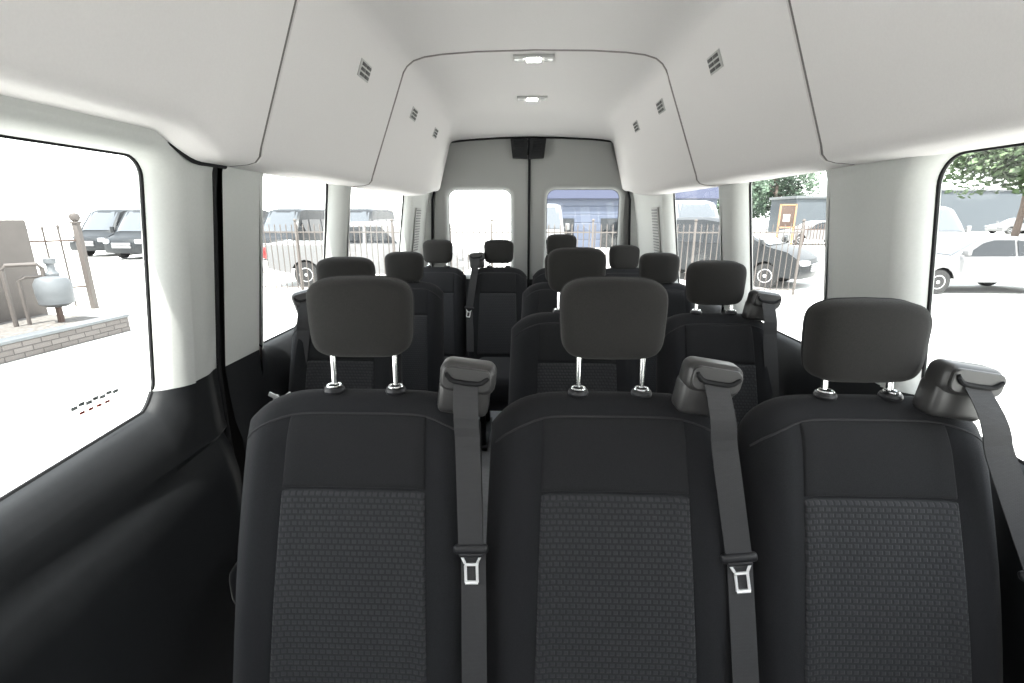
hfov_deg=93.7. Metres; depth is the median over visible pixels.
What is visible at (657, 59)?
trim
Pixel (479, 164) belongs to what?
door
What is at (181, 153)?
door frame
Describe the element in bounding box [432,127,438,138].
ceiling vent
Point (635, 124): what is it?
ceiling vent
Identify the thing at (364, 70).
ceiling vent
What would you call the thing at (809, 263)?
minivan
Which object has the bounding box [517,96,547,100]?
recessed light
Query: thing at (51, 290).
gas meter
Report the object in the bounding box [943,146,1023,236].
tree
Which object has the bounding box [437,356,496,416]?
guide
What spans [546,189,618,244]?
window
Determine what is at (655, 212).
air vent
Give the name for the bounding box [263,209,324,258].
van
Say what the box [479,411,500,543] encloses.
floor
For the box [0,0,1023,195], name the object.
ceiling
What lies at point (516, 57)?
recessed light
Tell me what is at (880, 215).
wall
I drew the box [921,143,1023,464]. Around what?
window
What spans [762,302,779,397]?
belt
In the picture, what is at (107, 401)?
print
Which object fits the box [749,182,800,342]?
window
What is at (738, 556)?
belt
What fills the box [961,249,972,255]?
mirror
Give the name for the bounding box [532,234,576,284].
chair
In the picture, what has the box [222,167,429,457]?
wall
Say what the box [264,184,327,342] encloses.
window
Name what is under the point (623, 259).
chair
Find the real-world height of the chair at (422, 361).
1.256 m
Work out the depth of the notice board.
28.50 m
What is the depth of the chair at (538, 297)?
2.58 m
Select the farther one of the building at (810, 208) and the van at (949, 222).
the building at (810, 208)
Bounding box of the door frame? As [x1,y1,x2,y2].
[168,142,226,168]
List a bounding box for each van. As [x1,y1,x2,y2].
[68,209,131,255]
[103,209,142,257]
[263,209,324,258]
[263,210,267,221]
[350,209,394,221]
[546,204,569,252]
[676,200,718,216]
[938,206,971,237]
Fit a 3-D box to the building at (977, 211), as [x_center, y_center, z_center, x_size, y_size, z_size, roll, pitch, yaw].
[75.249,-18.045,66.198,38.400,5.425,6.400,0,15,2]
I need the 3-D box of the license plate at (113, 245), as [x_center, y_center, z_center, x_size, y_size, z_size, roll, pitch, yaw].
[-19.236,-4.723,23.616,0.950,0.240,0.060,0,15,2]
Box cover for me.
[510,138,545,158]
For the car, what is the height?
1.602 m
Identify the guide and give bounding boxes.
[291,289,307,314]
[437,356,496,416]
[469,252,484,267]
[672,356,742,416]
[742,289,781,320]
[912,358,1006,421]
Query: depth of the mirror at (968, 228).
22.61 m
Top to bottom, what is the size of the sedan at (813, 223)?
1.748 m
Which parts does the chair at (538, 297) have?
backrest, shoulder panel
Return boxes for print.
[79,399,109,414]
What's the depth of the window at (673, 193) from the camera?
3.17 m
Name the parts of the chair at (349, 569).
headrest post, shoulder panel, headrest post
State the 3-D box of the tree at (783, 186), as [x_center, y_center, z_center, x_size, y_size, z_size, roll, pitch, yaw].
[38.690,-22.506,69.628,13.645,12.319,14.879,0,15,2]
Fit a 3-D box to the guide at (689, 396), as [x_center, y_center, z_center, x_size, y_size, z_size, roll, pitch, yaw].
[0.376,0.090,0.922,0.118,0.117,0.073,0,15,2]
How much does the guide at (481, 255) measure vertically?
0.115 m
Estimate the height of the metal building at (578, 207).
4.800 m
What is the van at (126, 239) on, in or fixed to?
on the ground
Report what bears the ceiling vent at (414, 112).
in the ceiling
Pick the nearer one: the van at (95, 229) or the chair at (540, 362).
the chair at (540, 362)
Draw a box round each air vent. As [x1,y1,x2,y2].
[412,208,420,251]
[651,207,660,252]
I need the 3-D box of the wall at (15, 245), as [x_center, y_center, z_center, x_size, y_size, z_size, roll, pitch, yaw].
[-13.990,-0.616,6.824,8.900,2.100,6.000,0,15,2]
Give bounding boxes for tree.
[716,179,773,218]
[755,172,823,219]
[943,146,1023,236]
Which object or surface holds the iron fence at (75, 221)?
on the ground
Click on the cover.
(536, 147)
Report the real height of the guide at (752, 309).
0.116 m
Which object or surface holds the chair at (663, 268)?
on the floor
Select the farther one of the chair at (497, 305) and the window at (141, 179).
the chair at (497, 305)
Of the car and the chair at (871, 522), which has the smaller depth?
the chair at (871, 522)
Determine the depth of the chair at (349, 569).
0.93 m
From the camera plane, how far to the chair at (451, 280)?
3.33 m
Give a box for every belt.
[293,301,309,365]
[453,384,487,682]
[465,258,479,351]
[704,384,758,682]
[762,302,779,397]
[964,387,1023,581]
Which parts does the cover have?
latch rod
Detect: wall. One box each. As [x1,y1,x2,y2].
[0,220,47,322]
[0,314,130,363]
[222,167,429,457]
[423,139,638,267]
[632,142,1023,682]
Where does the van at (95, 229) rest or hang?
on the ground
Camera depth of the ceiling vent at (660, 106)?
2.31 m
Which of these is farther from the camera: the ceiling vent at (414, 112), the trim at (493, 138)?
the trim at (493, 138)
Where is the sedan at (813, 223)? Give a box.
[774,221,825,244]
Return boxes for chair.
[229,256,401,602]
[233,275,482,682]
[384,251,443,391]
[420,239,465,359]
[468,239,526,450]
[486,276,732,682]
[508,247,639,404]
[521,255,556,318]
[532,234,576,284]
[605,245,639,276]
[639,252,693,392]
[656,260,772,433]
[737,297,1002,682]
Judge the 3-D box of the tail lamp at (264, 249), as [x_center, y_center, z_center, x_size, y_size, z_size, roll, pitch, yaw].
[-7.605,-2.734,14.791,0.138,0.339,0.138,0,15,2]
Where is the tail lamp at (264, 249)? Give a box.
[263,247,266,257]
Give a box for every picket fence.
[263,219,805,294]
[792,223,824,265]
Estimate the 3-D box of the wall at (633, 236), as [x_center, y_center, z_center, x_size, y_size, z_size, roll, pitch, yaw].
[0.156,-0.785,4.160,1.950,2.290,0.001,0,15,2]
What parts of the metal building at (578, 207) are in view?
door panel, door panel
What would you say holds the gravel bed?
on the ground
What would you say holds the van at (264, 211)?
on the ground
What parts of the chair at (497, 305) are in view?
leg frame, backrest, shoulder panel, seat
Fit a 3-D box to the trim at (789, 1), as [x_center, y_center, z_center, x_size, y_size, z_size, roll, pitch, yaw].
[0.064,-0.754,1.227,1.689,0.574,0.011,0,15,2]
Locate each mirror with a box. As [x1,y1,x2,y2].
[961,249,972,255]
[965,226,971,232]
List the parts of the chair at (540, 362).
headrest post, backrest, shoulder panel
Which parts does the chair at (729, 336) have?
backrest, shoulder panel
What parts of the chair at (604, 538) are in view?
headrest post, shoulder panel, headrest post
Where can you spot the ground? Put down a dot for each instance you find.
(973, 322)
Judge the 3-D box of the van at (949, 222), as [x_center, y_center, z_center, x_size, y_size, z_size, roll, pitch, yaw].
[20.427,-5.627,24.731,2.562,2.621,6.231,0,15,2]
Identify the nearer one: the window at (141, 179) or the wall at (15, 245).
the window at (141, 179)
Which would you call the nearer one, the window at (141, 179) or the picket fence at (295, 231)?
the window at (141, 179)
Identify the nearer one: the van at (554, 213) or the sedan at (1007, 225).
the van at (554, 213)
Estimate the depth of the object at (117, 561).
1.15 m
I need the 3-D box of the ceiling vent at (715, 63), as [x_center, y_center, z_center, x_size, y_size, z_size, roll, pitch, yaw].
[0.697,-0.958,1.648,0.024,0.054,0.112,0,15,2]
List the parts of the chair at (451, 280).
shoulder panel, backrest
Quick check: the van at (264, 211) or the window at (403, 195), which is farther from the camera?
the van at (264, 211)
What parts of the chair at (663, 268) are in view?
shoulder panel, backrest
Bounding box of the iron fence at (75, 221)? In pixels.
[27,212,98,308]
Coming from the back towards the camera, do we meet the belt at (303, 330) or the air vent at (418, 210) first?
the air vent at (418, 210)
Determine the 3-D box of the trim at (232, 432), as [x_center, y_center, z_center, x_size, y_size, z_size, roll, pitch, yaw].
[-0.834,0.187,1.542,0.215,1.750,0.170,0,15,2]
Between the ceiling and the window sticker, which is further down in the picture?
the window sticker
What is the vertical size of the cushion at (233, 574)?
0.150 m
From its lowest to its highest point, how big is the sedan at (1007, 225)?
1.821 m
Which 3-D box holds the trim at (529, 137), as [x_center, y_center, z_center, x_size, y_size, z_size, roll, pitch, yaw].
[0.144,-0.690,4.172,0.020,2.050,0.030,0,15,2]
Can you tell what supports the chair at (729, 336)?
on the floor
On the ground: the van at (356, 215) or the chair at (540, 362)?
the van at (356, 215)
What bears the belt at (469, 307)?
hanging from the guide at (481, 255)
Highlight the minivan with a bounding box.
[676,217,822,287]
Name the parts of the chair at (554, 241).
backrest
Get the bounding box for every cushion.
[229,562,236,602]
[479,357,509,400]
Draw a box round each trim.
[212,167,244,485]
[230,0,854,166]
[353,49,714,186]
[431,136,630,266]
[527,136,530,287]
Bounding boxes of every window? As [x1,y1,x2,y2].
[0,134,154,501]
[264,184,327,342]
[399,195,403,251]
[448,189,511,274]
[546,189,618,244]
[673,193,679,282]
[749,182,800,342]
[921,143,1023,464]
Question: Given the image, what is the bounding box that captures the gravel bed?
[0,314,98,338]
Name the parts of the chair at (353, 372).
shoulder panel, backrest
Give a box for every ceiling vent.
[357,58,371,82]
[410,106,417,121]
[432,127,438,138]
[633,120,639,132]
[656,98,665,114]
[707,49,723,75]
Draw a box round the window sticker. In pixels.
[70,388,118,414]
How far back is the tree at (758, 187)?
55.74 m
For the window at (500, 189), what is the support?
attached to the door at (479, 164)
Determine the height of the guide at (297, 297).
0.124 m
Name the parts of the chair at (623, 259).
backrest, shoulder panel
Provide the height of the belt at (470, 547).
0.617 m
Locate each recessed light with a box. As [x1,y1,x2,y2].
[513,54,554,61]
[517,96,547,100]
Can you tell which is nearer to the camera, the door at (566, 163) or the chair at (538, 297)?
the chair at (538, 297)
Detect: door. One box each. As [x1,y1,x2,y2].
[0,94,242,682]
[434,138,527,358]
[529,138,624,285]
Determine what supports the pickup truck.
on the ground
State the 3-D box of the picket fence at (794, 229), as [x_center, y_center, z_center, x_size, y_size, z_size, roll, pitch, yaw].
[13.476,-4.090,20.325,4.100,1.790,0.033,-4,15,-16]
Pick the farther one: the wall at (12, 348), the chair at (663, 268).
the wall at (12, 348)
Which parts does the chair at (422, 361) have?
shoulder panel, backrest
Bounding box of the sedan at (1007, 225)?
[985,218,1023,233]
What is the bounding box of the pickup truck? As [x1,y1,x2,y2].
[263,222,469,285]
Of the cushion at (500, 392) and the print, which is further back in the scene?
the cushion at (500, 392)
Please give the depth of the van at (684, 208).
23.41 m
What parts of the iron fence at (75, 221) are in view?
rail, post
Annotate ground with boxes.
[0,221,1023,496]
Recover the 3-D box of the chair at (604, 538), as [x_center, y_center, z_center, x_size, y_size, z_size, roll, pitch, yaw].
[0.192,0.604,0.789,0.508,1.334,0.778,0,15,2]
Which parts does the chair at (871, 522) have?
headrest post, shoulder panel, headrest post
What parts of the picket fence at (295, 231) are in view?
post, post, post, rail, rail, post, post, post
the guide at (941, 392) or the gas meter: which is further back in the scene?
the gas meter
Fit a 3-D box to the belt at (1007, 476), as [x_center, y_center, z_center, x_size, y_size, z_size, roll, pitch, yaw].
[0.909,0.406,0.857,0.082,0.617,0.254,-6,16,-22]
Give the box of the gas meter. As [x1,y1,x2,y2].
[0,258,74,326]
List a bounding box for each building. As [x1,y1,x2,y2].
[547,187,718,247]
[767,196,825,231]
[940,189,1022,230]
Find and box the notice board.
[776,204,797,244]
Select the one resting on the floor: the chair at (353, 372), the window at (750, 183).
the chair at (353, 372)

